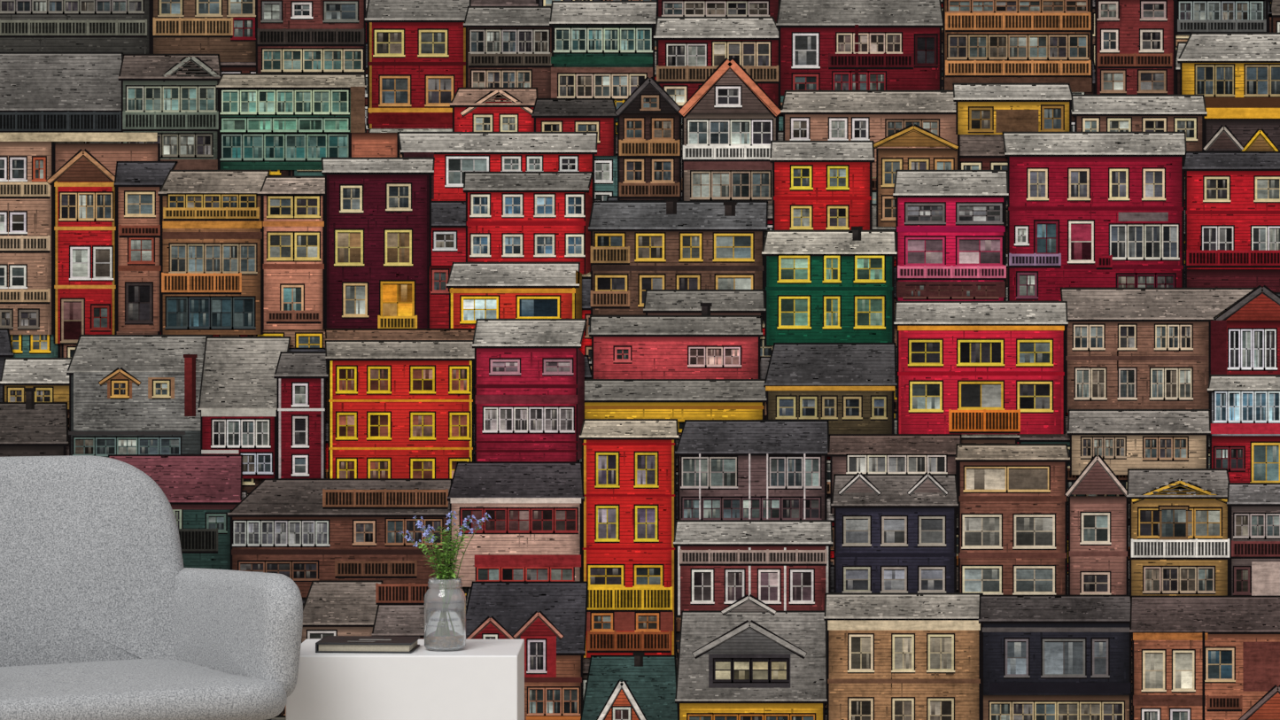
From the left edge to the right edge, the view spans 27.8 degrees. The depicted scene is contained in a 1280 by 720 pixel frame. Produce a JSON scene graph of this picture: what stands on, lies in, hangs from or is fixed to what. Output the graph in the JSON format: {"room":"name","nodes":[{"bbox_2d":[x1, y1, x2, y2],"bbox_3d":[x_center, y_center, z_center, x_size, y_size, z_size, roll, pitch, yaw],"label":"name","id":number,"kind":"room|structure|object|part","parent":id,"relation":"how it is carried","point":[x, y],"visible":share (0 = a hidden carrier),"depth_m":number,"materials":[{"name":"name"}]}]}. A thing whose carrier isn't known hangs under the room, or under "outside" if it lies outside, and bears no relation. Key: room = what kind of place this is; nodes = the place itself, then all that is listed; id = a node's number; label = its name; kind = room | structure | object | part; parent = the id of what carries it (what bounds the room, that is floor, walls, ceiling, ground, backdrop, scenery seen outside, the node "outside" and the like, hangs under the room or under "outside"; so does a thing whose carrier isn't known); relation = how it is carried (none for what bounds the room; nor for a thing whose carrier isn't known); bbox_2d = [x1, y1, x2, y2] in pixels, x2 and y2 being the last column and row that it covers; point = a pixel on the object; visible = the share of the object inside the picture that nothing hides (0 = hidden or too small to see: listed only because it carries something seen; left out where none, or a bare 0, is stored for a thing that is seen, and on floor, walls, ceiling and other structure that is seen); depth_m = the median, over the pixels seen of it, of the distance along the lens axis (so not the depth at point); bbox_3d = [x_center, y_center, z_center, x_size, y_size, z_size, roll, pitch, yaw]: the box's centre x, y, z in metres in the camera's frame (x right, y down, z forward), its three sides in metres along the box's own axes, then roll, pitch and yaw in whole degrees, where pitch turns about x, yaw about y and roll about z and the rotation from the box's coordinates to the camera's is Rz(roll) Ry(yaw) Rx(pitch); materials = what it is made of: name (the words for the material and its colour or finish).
{"room":"living room","nodes":[
{"label":"living room","id":0,"kind":"room"},
{"bbox_2d":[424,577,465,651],"bbox_3d":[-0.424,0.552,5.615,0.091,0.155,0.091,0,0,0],"label":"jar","id":1,"kind":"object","parent":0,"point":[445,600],"depth_m":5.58,"materials":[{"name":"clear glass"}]},
{"bbox_3d":[0.000,1.105,2.901,5.400,0.050,7.001,0,0,0],"label":"floor","id":2,"kind":"structure","parent":0,"visible":0},
{"bbox_2d":[0,455,302,719],"bbox_3d":[-1.200,0.646,5.352,0.830,0.868,0.822,0,0,-29],"label":"armchair","id":3,"kind":"object","parent":2,"relation":"on","point":[103,617],"visible":1,"depth_m":5.55,"materials":[{"name":"grey fabric"}]},
{"bbox_3d":[-1.337,0.476,5.600,0.729,0.528,0.255,0,0,-29],"label":"backrest","id":4,"kind":"part","parent":3,"relation":"part of","materials":[{"name":"grey fabric"}]},
{"bbox_2d":[0,659,287,719],"bbox_3d":[-1.164,0.689,5.287,0.752,0.098,0.675,0,0,-29],"label":"seat cushion","id":5,"kind":"object","parent":3,"relation":"on","point":[31,689],"depth_m":5.11,"materials":[{"name":"grey fabric"}]},
{"bbox_3d":[-0.881,0.574,5.515,0.119,0.269,0.675,0,0,-33],"label":"arm","id":6,"kind":"part","parent":3,"relation":"part of","materials":[{"name":"grey fabric"}]},
{"bbox_2d":[286,639,524,719],"bbox_3d":[-0.508,0.855,5.665,0.494,0.450,0.330,0,0,0],"label":"side table","id":7,"kind":"object","parent":2,"relation":"on","point":[484,679],"visible":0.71,"depth_m":5.50,"materials":[{"name":"white paint"}]},
{"bbox_2d":[315,636,419,653],"bbox_3d":[-0.591,0.619,5.615,0.208,0.022,0.140,0,0,3],"label":"book","id":8,"kind":"object","parent":7,"relation":"on","point":[329,644],"visible":1,"depth_m":5.55,"materials":[{"name":"black paper"}]},
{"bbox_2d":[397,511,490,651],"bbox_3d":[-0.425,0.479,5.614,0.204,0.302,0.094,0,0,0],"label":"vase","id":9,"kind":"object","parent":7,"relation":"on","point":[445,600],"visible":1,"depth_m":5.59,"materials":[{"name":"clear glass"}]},
{"bbox_3d":[0.000,-0.280,6.460,5.400,2.720,0.119,0,0,0],"label":"wall","id":10,"kind":"structure","parent":0,"visible":0},
{"bbox_2d":[0,0,1279,719],"bbox_3d":[0.000,-0.271,6.393,5.201,2.692,0.013,0,0,0],"label":"wall","id":11,"kind":"structure","parent":10,"relation":"attached to","point":[783,360],"depth_m":6.39,"materials":[{"name":"multicoloured paper"}]}
]}

